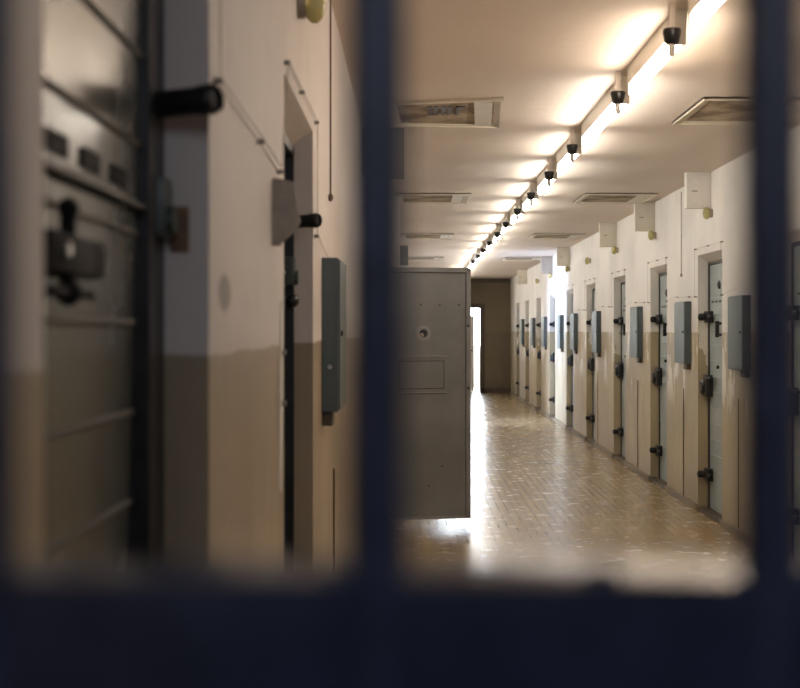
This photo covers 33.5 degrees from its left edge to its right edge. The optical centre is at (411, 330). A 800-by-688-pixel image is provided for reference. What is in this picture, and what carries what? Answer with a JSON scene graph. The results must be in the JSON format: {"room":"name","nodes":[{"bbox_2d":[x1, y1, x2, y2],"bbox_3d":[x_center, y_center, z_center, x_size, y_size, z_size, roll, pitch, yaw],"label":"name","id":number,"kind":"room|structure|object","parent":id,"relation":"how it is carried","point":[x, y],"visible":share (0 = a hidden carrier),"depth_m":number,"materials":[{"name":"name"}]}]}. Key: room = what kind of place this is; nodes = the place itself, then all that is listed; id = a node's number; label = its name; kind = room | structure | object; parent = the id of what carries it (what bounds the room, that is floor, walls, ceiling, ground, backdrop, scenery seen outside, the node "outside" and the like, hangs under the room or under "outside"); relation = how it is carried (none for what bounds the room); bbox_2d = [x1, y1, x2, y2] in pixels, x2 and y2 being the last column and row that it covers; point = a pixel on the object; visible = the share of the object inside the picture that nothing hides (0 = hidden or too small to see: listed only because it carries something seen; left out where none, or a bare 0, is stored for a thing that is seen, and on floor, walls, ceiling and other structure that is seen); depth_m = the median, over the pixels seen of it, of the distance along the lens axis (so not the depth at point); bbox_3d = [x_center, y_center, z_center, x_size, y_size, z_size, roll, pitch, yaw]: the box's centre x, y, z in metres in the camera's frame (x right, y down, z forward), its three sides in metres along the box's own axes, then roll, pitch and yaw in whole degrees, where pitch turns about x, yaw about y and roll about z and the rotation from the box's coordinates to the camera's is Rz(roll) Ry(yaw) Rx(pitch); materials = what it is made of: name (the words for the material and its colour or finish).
{"room":"prison interior","nodes":[
{"label":"prison interior","id":0,"kind":"room"},
{"bbox_2d":[16,0,345,556],"bbox_3d":[-1.510,0.115,15.700,2.400,2.750,32.600,0,0,0],"label":"wall","id":1,"kind":"structure","parent":0,"point":[223,295],"depth_m":2.30,"materials":[{"name":"paint"}]},
{"bbox_2d":[44,0,223,556],"bbox_3d":[-0.380,0.460,1.575,0.205,2.061,0.910,0,0,0],"label":"door","id":2,"kind":"structure","parent":1,"relation":"in","point":[109,211],"depth_m":1.72,"materials":[{"name":"green paint"}]},
{"bbox_2d":[213,0,328,257],"bbox_3d":[-0.301,-0.687,3.685,0.015,0.886,3.231,0,0,0],"label":"wire","id":3,"kind":"object","parent":1,"relation":"attached to","point":[216,81],"visible":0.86,"depth_m":2.97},
{"bbox_2d":[279,301,285,492],"bbox_3d":[-0.304,0.155,3.120,0.016,0.450,0.060,0,0,0],"label":"strip","id":4,"kind":"object","parent":1,"relation":"attached to","point":[282,351],"visible":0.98,"depth_m":3.12,"materials":[{"name":"paint"}]},
{"bbox_2d":[272,178,299,245],"bbox_3d":[-0.279,-0.266,2.975,0.062,0.147,0.050,0,0,0],"label":"wall bracket","id":5,"kind":"object","parent":1,"relation":"attached to","point":[285,212],"visible":1,"depth_m":2.95,"materials":[{"name":"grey metal"}]},
{"bbox_2d":[284,133,321,556],"bbox_3d":[-0.364,0.460,3.690,0.173,2.061,0.940,0,0,0],"label":"door","id":6,"kind":"structure","parent":1,"relation":"in","point":[312,220],"depth_m":4.13,"materials":[{"name":"green paint"}]},
{"bbox_2d":[297,0,325,22],"bbox_3d":[-0.279,-0.885,3.620,0.086,0.096,0.068,0,0,0],"label":"lamp","id":7,"kind":"object","parent":1,"relation":"attached to","point":[314,10],"visible":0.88,"depth_m":3.60,"materials":[{"name":"yellow glass"}]},
{"bbox_2d":[322,258,345,425],"bbox_3d":[-0.275,0.038,4.772,0.070,0.580,0.436,0,0,0],"label":"upper cabinet","id":8,"kind":"object","parent":1,"relation":"attached to","point":[333,269],"visible":1,"depth_m":4.56,"materials":[{"name":"grey metal"}]},
{"bbox_2d":[333,469,334,556],"bbox_3d":[-0.306,0.988,5.220,0.007,0.895,0.007,0,0,0],"label":"cable","id":9,"kind":"object","parent":1,"relation":"attached to","point":[333,469],"visible":0.53,"depth_m":5.22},
{"bbox_2d":[408,267,470,519],"bbox_3d":[0.047,0.479,10.209,0.822,1.932,0.067,0,0,-12],"label":"door","id":10,"kind":"structure","parent":1,"relation":"in","point":[439,299],"depth_m":10.23,"materials":[{"name":"grey metal"}]},
{"bbox_2d":[474,347,479,384],"bbox_3d":[1.130,0.115,34.400,2.880,2.750,4.400,0,0,0],"label":"wall","id":11,"kind":"structure","parent":0,"point":[476,349],"depth_m":36.50,"materials":[{"name":"white paint"}]},
{"bbox_2d":[471,316,473,390],"bbox_3d":[1.295,0.555,32.555,0.430,1.850,0.070,0,0,0],"label":"door","id":12,"kind":"structure","parent":11,"relation":"in","point":[472,317],"depth_m":32.55,"materials":[{"name":"metal"}]},
{"bbox_2d":[471,308,479,346],"bbox_3d":[1.670,-0.310,36.460,1.100,1.500,0.040,0,0,0],"label":"window","id":13,"kind":"structure","parent":11,"relation":"in","point":[475,312],"depth_m":36.47,"materials":[{"name":"white"}]},
{"bbox_2d":[471,283,510,387],"bbox_3d":[1.130,0.115,32.100,2.880,2.750,0.200,0,0,0],"label":"wall","id":14,"kind":"structure","parent":0,"point":[496,297],"depth_m":32.00,"materials":[{"name":"paint"}]},
{"bbox_2d":[471,304,484,392],"bbox_3d":[1.190,0.415,32.085,1.120,2.150,0.230,0,0,0],"label":"trim","id":15,"kind":"structure","parent":14,"relation":"attached to","point":[481,306],"depth_m":31.97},
{"bbox_2d":[471,279,510,282],"bbox_3d":[1.030,-1.210,31.975,2.680,0.100,0.050,0,0,0],"label":"trim","id":16,"kind":"structure","parent":14,"relation":"attached to","point":[472,280],"depth_m":31.95,"materials":[{"name":"brown wood"}]},
{"bbox_2d":[481,388,510,392],"bbox_3d":[1.030,1.425,31.985,2.680,0.130,0.030,0,0,0],"label":"baseboard","id":17,"kind":"structure","parent":14,"relation":"attached to","point":[485,390],"depth_m":31.97,"materials":[{"name":"brown wood"}]},
{"bbox_2d":[331,0,737,278],"bbox_3d":[1.030,-1.310,18.200,3.280,0.100,37.600,0,0,0],"label":"ceiling","id":18,"kind":"structure","parent":0,"point":[551,62],"depth_m":7.78,"materials":[{"name":"paint"}]},
{"bbox_2d":[328,0,332,201],"bbox_3d":[-0.302,-0.870,4.930,0.020,0.780,0.021,0,0,0],"label":"hanging wire","id":19,"kind":"object","parent":18,"relation":"hanging from","point":[330,196],"visible":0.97,"depth_m":4.93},
{"bbox_2d":[408,257,443,260],"bbox_3d":[0.200,-1.251,23.025,0.680,0.018,0.850,0,0,0],"label":"ceiling hatch","id":20,"kind":"object","parent":18,"relation":"attached to","point":[409,258],"visible":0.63,"depth_m":23.00,"materials":[{"name":"beige paint"}]},
{"bbox_2d":[408,234,453,238],"bbox_3d":[0.200,-1.251,17.625,0.680,0.018,0.850,0,0,0],"label":"ceiling vent","id":21,"kind":"object","parent":18,"relation":"attached to","point":[410,236],"visible":0.64,"depth_m":17.65,"materials":[{"name":"white metal"}]},
{"bbox_2d":[408,193,470,203],"bbox_3d":[0.200,-1.251,12.575,0.680,0.018,0.850,0,0,0],"label":"ceiling hatch","id":22,"kind":"object","parent":18,"relation":"attached to","point":[413,198],"visible":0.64,"depth_m":12.59,"materials":[{"name":"beige paint"}]},
{"bbox_2d":[408,97,503,128],"bbox_3d":[0.204,-1.251,7.665,0.682,0.018,0.990,0,0,0],"label":"ceiling hatch","id":23,"kind":"object","parent":18,"relation":"attached to","point":[471,112],"visible":0.8,"depth_m":7.63,"materials":[{"name":"beige paint"}]},
{"bbox_2d":[471,254,474,265],"bbox_3d":[1.000,-1.157,21.750,0.072,0.207,0.072,0,0,0],"label":"socket","id":24,"kind":"object","parent":18,"relation":"hanging from","point":[472,260],"visible":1,"depth_m":21.74,"materials":[{"name":"plastic"}]},
{"bbox_2d":[476,248,479,260],"bbox_3d":[1.000,-1.157,20.200,0.072,0.207,0.072,0,0,0],"label":"socket","id":25,"kind":"object","parent":18,"relation":"hanging from","point":[477,254],"visible":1,"depth_m":20.19,"materials":[{"name":"plastic"}]},
{"bbox_2d":[481,241,485,255],"bbox_3d":[1.000,-1.157,18.700,0.072,0.207,0.072,0,0,0],"label":"socket","id":26,"kind":"object","parent":18,"relation":"hanging from","point":[483,249],"visible":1,"depth_m":18.69,"materials":[{"name":"plastic"}]},
{"bbox_2d":[487,234,491,248],"bbox_3d":[1.000,-1.157,17.200,0.072,0.207,0.072,0,0,0],"label":"socket","id":27,"kind":"object","parent":18,"relation":"hanging from","point":[489,243],"visible":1,"depth_m":17.18,"materials":[{"name":"plastic"}]},
{"bbox_2d":[486,234,494,249],"bbox_3d":[1.055,-1.192,17.925,0.052,0.137,1.150,0,0,0],"label":"fluorescent fixture","id":28,"kind":"object","parent":18,"relation":"attached to","point":[491,235],"visible":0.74,"depth_m":17.48,"materials":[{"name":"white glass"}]},
{"bbox_2d":[494,224,499,240],"bbox_3d":[1.000,-1.157,15.630,0.072,0.207,0.072,0,0,0],"label":"hanging lamp","id":29,"kind":"object","parent":18,"relation":"hanging from","point":[497,234],"visible":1,"depth_m":15.62,"materials":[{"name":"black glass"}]},
{"bbox_2d":[493,225,502,242],"bbox_3d":[1.055,-1.192,16.390,0.052,0.137,1.220,0,0,0],"label":"fluorescent fixture","id":30,"kind":"object","parent":18,"relation":"attached to","point":[499,226],"visible":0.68,"depth_m":16.20,"materials":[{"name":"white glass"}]},
{"bbox_2d":[503,213,508,231],"bbox_3d":[1.000,-1.157,14.170,0.072,0.207,0.072,0,0,0],"label":"hanging lamp","id":31,"kind":"object","parent":18,"relation":"hanging from","point":[505,224],"visible":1,"depth_m":14.16,"materials":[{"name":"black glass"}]},
{"bbox_2d":[503,222,508,227],"bbox_3d":[1.000,-1.133,14.170,0.072,0.058,0.072,0,0,0],"label":"socket","id":32,"kind":"object","parent":31,"relation":"attached to","point":[505,224],"depth_m":14.15,"materials":[{"name":"black plastic"}]},
{"bbox_2d":[501,214,511,233],"bbox_3d":[1.055,-1.192,14.875,0.052,0.137,1.110,0,0,0],"label":"fluorescent fixture","id":33,"kind":"object","parent":18,"relation":"attached to","point":[508,215],"visible":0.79,"depth_m":14.82,"materials":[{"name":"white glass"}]},
{"bbox_2d":[510,200,523,223],"bbox_3d":[1.055,-1.192,13.375,0.052,0.137,1.190,0,0,0],"label":"fluorescent fixture","id":34,"kind":"object","parent":18,"relation":"attached to","point":[513,220],"visible":0.69,"depth_m":13.51,"materials":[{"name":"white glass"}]},
{"bbox_2d":[514,198,520,219],"bbox_3d":[1.000,-1.157,12.630,0.072,0.207,0.072,0,0,0],"label":"hanging lamp","id":35,"kind":"object","parent":18,"relation":"hanging from","point":[517,210],"visible":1,"depth_m":12.62,"materials":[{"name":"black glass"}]},
{"bbox_2d":[514,208,520,214],"bbox_3d":[1.000,-1.133,12.630,0.072,0.058,0.072,0,0,0],"label":"socket","id":36,"kind":"object","parent":35,"relation":"attached to","point":[517,211],"depth_m":12.60,"materials":[{"name":"black plastic"}]},
{"bbox_2d":[502,257,540,260],"bbox_3d":[1.915,-1.251,23.025,0.670,0.018,0.850,0,0,0],"label":"ceiling vent","id":37,"kind":"object","parent":18,"relation":"attached to","point":[504,258],"visible":0.93,"depth_m":23.12,"materials":[{"name":"white metal"}]},
{"bbox_2d":[522,183,537,210],"bbox_3d":[1.055,-1.192,11.875,0.052,0.137,1.110,0,0,0],"label":"fluorescent fixture","id":38,"kind":"object","parent":18,"relation":"attached to","point":[526,203],"visible":0.67,"depth_m":11.97,"materials":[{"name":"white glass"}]},
{"bbox_2d":[527,181,534,204],"bbox_3d":[1.000,-1.157,11.170,0.072,0.207,0.072,0,0,0],"label":"hanging lamp","id":39,"kind":"object","parent":18,"relation":"hanging from","point":[531,195],"visible":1,"depth_m":11.16,"materials":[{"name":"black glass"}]},
{"bbox_2d":[527,192,534,199],"bbox_3d":[1.000,-1.133,11.170,0.072,0.058,0.072,0,0,0],"label":"socket","id":40,"kind":"object","parent":39,"relation":"attached to","point":[531,195],"depth_m":11.14,"materials":[{"name":"black plastic"}]},
{"bbox_2d":[537,161,556,194],"bbox_3d":[1.055,-1.192,10.410,0.052,0.137,1.120,0,0,0],"label":"fluorescent fixture","id":41,"kind":"object","parent":18,"relation":"attached to","point":[542,185],"visible":0.72,"depth_m":10.49,"materials":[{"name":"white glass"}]},
{"bbox_2d":[544,158,553,185],"bbox_3d":[1.000,-1.157,9.700,0.072,0.207,0.072,0,0,0],"label":"hanging lamp","id":42,"kind":"object","parent":18,"relation":"hanging from","point":[549,174],"visible":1,"depth_m":9.69,"materials":[{"name":"black plastic"}]},
{"bbox_2d":[544,171,553,179],"bbox_3d":[1.000,-1.133,9.700,0.072,0.058,0.072,0,0,0],"label":"socket","id":43,"kind":"object","parent":42,"relation":"attached to","point":[549,175],"depth_m":9.67,"materials":[{"name":"black plastic"}]},
{"bbox_2d":[528,234,585,238],"bbox_3d":[1.915,-1.251,17.625,0.670,0.018,0.850,0,0,0],"label":"ceiling vent","id":44,"kind":"object","parent":18,"relation":"attached to","point":[534,236],"visible":1,"depth_m":17.65,"materials":[{"name":"white metal"}]},
{"bbox_2d":[556,133,580,172],"bbox_3d":[1.055,-1.192,8.975,0.052,0.137,1.050,0,0,0],"label":"fluorescent fixture","id":45,"kind":"object","parent":18,"relation":"attached to","point":[563,161],"visible":0.77,"depth_m":9.00,"materials":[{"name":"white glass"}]},
{"bbox_2d":[566,129,577,161],"bbox_3d":[1.000,-1.157,8.300,0.072,0.207,0.072,0,0,0],"label":"hanging lamp","id":46,"kind":"object","parent":18,"relation":"hanging from","point":[572,148],"visible":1,"depth_m":8.29,"materials":[{"name":"black plastic"}]},
{"bbox_2d":[566,144,577,153],"bbox_3d":[1.000,-1.133,8.300,0.072,0.058,0.072,0,0,0],"label":"socket","id":47,"kind":"object","parent":46,"relation":"attached to","point":[571,148],"depth_m":8.27,"materials":[{"name":"black plastic"}]},
{"bbox_2d":[581,76,629,146],"bbox_3d":[1.055,-1.192,7.350,0.052,0.137,1.540,0,0,0],"label":"fluorescent fixture","id":48,"kind":"object","parent":18,"relation":"attached to","point":[604,111],"visible":0.67,"depth_m":7.31,"materials":[{"name":"white glass"}]},
{"bbox_2d":[574,193,657,203],"bbox_3d":[1.915,-1.251,12.575,0.670,0.018,0.850,0,0,0],"label":"ceiling hatch","id":49,"kind":"object","parent":18,"relation":"attached to","point":[586,198],"visible":1,"depth_m":12.56,"materials":[{"name":"beige paint"}]},
{"bbox_2d":[611,71,624,113],"bbox_3d":[1.000,-1.157,6.460,0.072,0.207,0.072,0,0,0],"label":"hanging lamp","id":50,"kind":"object","parent":18,"relation":"hanging from","point":[617,96],"visible":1,"depth_m":6.45,"materials":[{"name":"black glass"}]},
{"bbox_2d":[611,91,624,103],"bbox_3d":[1.000,-1.133,6.460,0.072,0.058,0.072,0,0,0],"label":"socket","id":51,"kind":"object","parent":50,"relation":"attached to","point":[617,97],"depth_m":6.44,"materials":[{"name":"black plastic"}]},
{"bbox_2d":[627,10,686,95],"bbox_3d":[1.055,-1.192,5.795,0.052,0.137,1.150,0,0,0],"label":"fluorescent fixture","id":52,"kind":"object","parent":18,"relation":"attached to","point":[655,53],"visible":0.8,"depth_m":5.75,"materials":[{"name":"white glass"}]},
{"bbox_2d":[662,3,680,56],"bbox_3d":[1.000,-1.157,5.120,0.072,0.207,0.072,0,0,0],"label":"hanging lamp","id":53,"kind":"object","parent":18,"relation":"hanging from","point":[671,35],"visible":1,"depth_m":5.11,"materials":[{"name":"paint"}]},
{"bbox_2d":[662,27,680,44],"bbox_3d":[1.000,-1.133,5.120,0.072,0.058,0.072,0,0,0],"label":"socket","id":54,"kind":"object","parent":53,"relation":"attached to","point":[671,35],"depth_m":5.09,"materials":[{"name":"black plastic"}]},
{"bbox_2d":[672,97,737,124],"bbox_3d":[1.905,-1.251,7.590,0.670,0.018,0.860,0,0,0],"label":"ceiling hatch","id":55,"kind":"object","parent":18,"relation":"attached to","point":[708,110],"visible":0.56,"depth_m":7.66,"materials":[{"name":"beige paint"}]},
{"bbox_2d":[688,0,724,29],"bbox_3d":[1.055,-1.192,4.295,0.052,0.137,1.350,0,0,0],"label":"fluorescent fixture","id":56,"kind":"object","parent":18,"relation":"attached to","point":[699,11],"visible":1,"depth_m":4.83,"materials":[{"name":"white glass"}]},
{"bbox_2d":[408,385,737,556],"bbox_3d":[-0.120,1.540,18.200,5.580,0.100,37.600,0,0,0],"label":"floor","id":57,"kind":"structure","parent":0,"point":[539,489],"depth_m":11.16,"materials":[{"name":"tile"}]},
{"bbox_2d":[0,0,799,687],"bbox_3d":[0.166,0.115,0.413,0.949,2.750,0.055,0,0,1],"label":"bars","id":58,"kind":"object","parent":57,"relation":"on","point":[376,615],"visible":1,"depth_m":0.39,"materials":[{"name":"blue paint"}]},
{"bbox_2d":[511,158,737,527],"bbox_3d":[2.440,0.115,15.700,0.140,2.750,32.600,0,0,0],"label":"wall","id":59,"kind":"structure","parent":0,"point":[529,300],"depth_m":13.62,"materials":[{"name":"paint"}]},
{"bbox_2d":[516,324,518,396],"bbox_3d":[2.430,0.460,29.785,0.160,2.061,0.890,0,0,0],"label":"door","id":60,"kind":"structure","parent":59,"relation":"in","point":[518,324],"depth_m":30.12,"materials":[{"name":"metal"}]},
{"bbox_2d":[517,270,526,283],"bbox_3d":[2.272,-1.117,27.434,0.195,0.285,0.092,0,0,0],"label":"box","id":61,"kind":"object","parent":59,"relation":"attached to","point":[521,274],"visible":1,"depth_m":27.39,"materials":[{"name":"beige paint"}]},
{"bbox_2d":[520,319,524,346],"bbox_3d":[2.335,0.038,28.215,0.070,0.580,0.430,0,0,0],"label":"upper cabinet","id":62,"kind":"object","parent":59,"relation":"attached to","point":[522,321],"visible":1,"depth_m":28.00,"materials":[{"name":"grey metal"}]},
{"bbox_2d":[525,323,528,403],"bbox_3d":[2.430,0.460,27.385,0.160,2.061,0.890,0,0,0],"label":"door","id":63,"kind":"structure","parent":59,"relation":"in","point":[526,325],"depth_m":27.70,"materials":[{"name":"metal"}]},
{"bbox_2d":[530,318,535,347],"bbox_3d":[2.335,0.038,25.715,0.070,0.580,0.430,0,0,0],"label":"upper cabinet","id":64,"kind":"object","parent":59,"relation":"attached to","point":[532,320],"visible":1,"depth_m":25.51,"materials":[{"name":"grey metal"}]},
{"bbox_2d":[536,322,540,410],"bbox_3d":[2.430,0.460,24.885,0.160,2.061,0.890,0,0,0],"label":"door","id":65,"kind":"structure","parent":59,"relation":"in","point":[539,323],"depth_m":25.19,"materials":[{"name":"metal"}]},
{"bbox_2d":[541,317,546,349],"bbox_3d":[2.335,0.038,23.515,0.070,0.580,0.430,0,0,0],"label":"electrical box","id":66,"kind":"object","parent":59,"relation":"attached to","point":[543,319],"visible":1,"depth_m":23.32,"materials":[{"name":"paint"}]},
{"bbox_2d":[541,256,552,272],"bbox_3d":[2.272,-1.117,22.434,0.195,0.285,0.092,0,0,0],"label":"box","id":67,"kind":"object","parent":59,"relation":"attached to","point":[546,261],"visible":1,"depth_m":22.39,"materials":[{"name":"beige paint"}]},
{"bbox_2d":[549,298,554,419],"bbox_3d":[2.430,0.460,22.485,0.160,2.061,0.890,0,0,0],"label":"door","id":68,"kind":"structure","parent":59,"relation":"in","point":[552,356],"depth_m":22.84,"materials":[{"name":"metal"}]},
{"bbox_2d":[557,315,563,351],"bbox_3d":[2.335,0.038,20.965,0.070,0.580,0.430,0,0,0],"label":"electrical box","id":69,"kind":"object","parent":59,"relation":"attached to","point":[560,318],"visible":1,"depth_m":20.75,"materials":[{"name":"green paint"}]},
{"bbox_2d":[556,247,569,265],"bbox_3d":[2.272,-1.117,19.984,0.195,0.285,0.092,0,0,0],"label":"box","id":70,"kind":"object","parent":59,"relation":"attached to","point":[562,253],"visible":1,"depth_m":19.94,"materials":[{"name":"beige paint"}]},
{"bbox_2d":[559,284,576,312],"bbox_3d":[2.358,-0.477,20.098,0.022,0.417,2.196,0,0,0],"label":"wire","id":71,"kind":"object","parent":59,"relation":"attached to","point":[572,284],"visible":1,"depth_m":19.50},
{"bbox_2d":[566,313,572,430],"bbox_3d":[2.430,0.460,19.975,0.160,2.061,0.890,0,0,0],"label":"door","id":72,"kind":"structure","parent":59,"relation":"in","point":[570,358],"depth_m":20.32,"materials":[{"name":"metal"}]},
{"bbox_2d":[570,313,577,353],"bbox_3d":[2.335,0.038,19.215,0.070,0.580,0.430,0,0,0],"label":"electrical box","id":73,"kind":"object","parent":59,"relation":"attached to","point":[573,317],"visible":1,"depth_m":19.01,"materials":[{"name":"green paint"}]},
{"bbox_2d":[585,257,590,263],"bbox_3d":[2.339,-0.930,17.650,0.086,0.096,0.068,0,0,0],"label":"lamp","id":74,"kind":"object","parent":59,"relation":"attached to","point":[587,260],"visible":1,"depth_m":17.62,"materials":[{"name":"yellow glass"}]},
{"bbox_2d":[585,289,594,443],"bbox_3d":[2.430,0.460,17.655,0.160,2.061,0.890,0,0,0],"label":"door","id":75,"kind":"structure","parent":59,"relation":"in","point":[591,362],"depth_m":17.99,"materials":[{"name":"metal"}]},
{"bbox_2d":[592,311,600,356],"bbox_3d":[2.335,0.038,16.875,0.070,0.580,0.430,0,0,0],"label":"upper cabinet","id":76,"kind":"object","parent":59,"relation":"attached to","point":[596,315],"visible":1,"depth_m":16.67,"materials":[{"name":"grey metal"}]},
{"bbox_2d":[597,372,597,443],"bbox_3d":[2.366,0.978,16.950,0.007,0.915,0.007,0,0,0],"label":"cable","id":77,"kind":"object","parent":59,"relation":"attached to","point":[597,372],"visible":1,"depth_m":16.95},
{"bbox_2d":[599,222,616,246],"bbox_3d":[2.272,-1.117,15.434,0.195,0.285,0.092,0,0,0],"label":"box","id":78,"kind":"object","parent":59,"relation":"attached to","point":[607,230],"visible":0.98,"depth_m":15.40,"materials":[{"name":"beige paint"}]},
{"bbox_2d":[602,269,625,306],"bbox_3d":[2.358,-0.477,15.338,0.022,0.417,2.196,0,0,0],"label":"wire","id":79,"kind":"object","parent":59,"relation":"attached to","point":[624,269],"visible":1,"depth_m":15.68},
{"bbox_2d":[611,246,617,253],"bbox_3d":[2.339,-0.930,15.300,0.086,0.096,0.068,0,0,0],"label":"lamp","id":80,"kind":"object","parent":59,"relation":"attached to","point":[614,249],"visible":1,"depth_m":15.28,"materials":[{"name":"yellow glass"}]},
{"bbox_2d":[613,282,624,462],"bbox_3d":[2.430,0.460,15.215,0.160,2.061,0.890,0,0,0],"label":"door","id":81,"kind":"structure","parent":59,"relation":"in","point":[619,370],"depth_m":15.48,"materials":[{"name":"metal"}]},
{"bbox_2d":[510,391,737,536],"bbox_3d":[2.404,1.462,15.700,0.112,0.055,32.600,0,0,0],"label":"baseboard","id":82,"kind":"structure","parent":59,"relation":"attached to","point":[725,525],"depth_m":13.49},
{"bbox_2d":[630,306,642,362],"bbox_3d":[2.335,0.038,13.865,0.070,0.580,0.430,0,0,0],"label":"upper cabinet","id":83,"kind":"object","parent":59,"relation":"attached to","point":[636,313],"visible":1,"depth_m":13.67,"materials":[{"name":"grey metal"}]},
{"bbox_2d":[637,381,637,467],"bbox_3d":[2.366,0.978,13.950,0.007,0.915,0.007,0,0,0],"label":"cable","id":84,"kind":"object","parent":59,"relation":"attached to","point":[637,381],"visible":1,"depth_m":13.95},
{"bbox_2d":[634,202,654,231],"bbox_3d":[2.272,-1.117,13.004,0.195,0.285,0.092,0,0,0],"label":"box","id":85,"kind":"object","parent":59,"relation":"attached to","point":[644,214],"visible":0.99,"depth_m":12.96,"materials":[{"name":"beige paint"}]},
{"bbox_2d":[648,230,655,239],"bbox_3d":[2.339,-0.930,12.930,0.086,0.096,0.068,0,0,0],"label":"lamp","id":86,"kind":"object","parent":59,"relation":"attached to","point":[651,235],"visible":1,"depth_m":12.91,"materials":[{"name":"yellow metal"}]},
{"bbox_2d":[635,257,675,302],"bbox_3d":[2.358,-0.477,12.928,0.022,0.417,2.196,0,0,0],"label":"wire","id":87,"kind":"object","parent":59,"relation":"attached to","point":[665,257],"visible":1,"depth_m":13.22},
{"bbox_2d":[649,272,666,489],"bbox_3d":[2.430,0.460,12.805,0.160,2.061,0.890,0,0,0],"label":"door","id":88,"kind":"structure","parent":59,"relation":"in","point":[659,375],"depth_m":13.06,"materials":[{"name":"metal"}]},
{"bbox_2d":[680,192,681,276],"bbox_3d":[2.362,-0.847,11.670,0.020,0.745,0.021,0,0,0],"label":"hanging wire","id":89,"kind":"object","parent":59,"relation":"attached to","point":[681,192],"visible":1,"depth_m":11.67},
{"bbox_2d":[674,301,690,369],"bbox_3d":[2.335,0.038,11.495,0.070,0.580,0.430,0,0,0],"label":"upper cabinet","id":90,"kind":"object","parent":59,"relation":"attached to","point":[682,310],"visible":1,"depth_m":11.34,"materials":[{"name":"grey metal"}]},
{"bbox_2d":[683,388,683,495],"bbox_3d":[2.366,0.968,11.600,0.007,0.935,0.007,0,0,0],"label":"cable","id":91,"kind":"object","parent":59,"relation":"attached to","point":[683,388],"visible":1,"depth_m":11.60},
{"bbox_2d":[685,172,710,208],"bbox_3d":[2.272,-1.117,10.574,0.195,0.285,0.092,0,0,0],"label":"box","id":92,"kind":"object","parent":59,"relation":"attached to","point":[697,184],"visible":0.98,"depth_m":10.54,"materials":[{"name":"white paint"}]},
{"bbox_2d":[676,241,736,297],"bbox_3d":[2.358,-0.477,10.728,0.022,0.417,2.196,0,0,0],"label":"wire","id":93,"kind":"object","parent":59,"relation":"attached to","point":[720,241],"visible":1,"depth_m":11.07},
{"bbox_2d":[703,207,712,218],"bbox_3d":[2.339,-0.930,10.500,0.086,0.096,0.068,0,0,0],"label":"lamp","id":94,"kind":"object","parent":59,"relation":"attached to","point":[707,212],"visible":1,"depth_m":10.48,"materials":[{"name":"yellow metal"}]},
{"bbox_2d":[697,259,721,523],"bbox_3d":[2.430,0.460,10.605,0.160,2.061,0.890,0,0,0],"label":"door","id":95,"kind":"structure","parent":59,"relation":"in","point":[710,385],"depth_m":10.78,"materials":[{"name":"metal"}]},
{"bbox_2d":[728,296,737,369],"bbox_3d":[2.335,0.038,9.515,0.070,0.580,0.430,0,0,0],"label":"upper cabinet","id":96,"kind":"object","parent":59,"relation":"attached to","point":[732,300],"visible":0.29,"depth_m":9.55,"materials":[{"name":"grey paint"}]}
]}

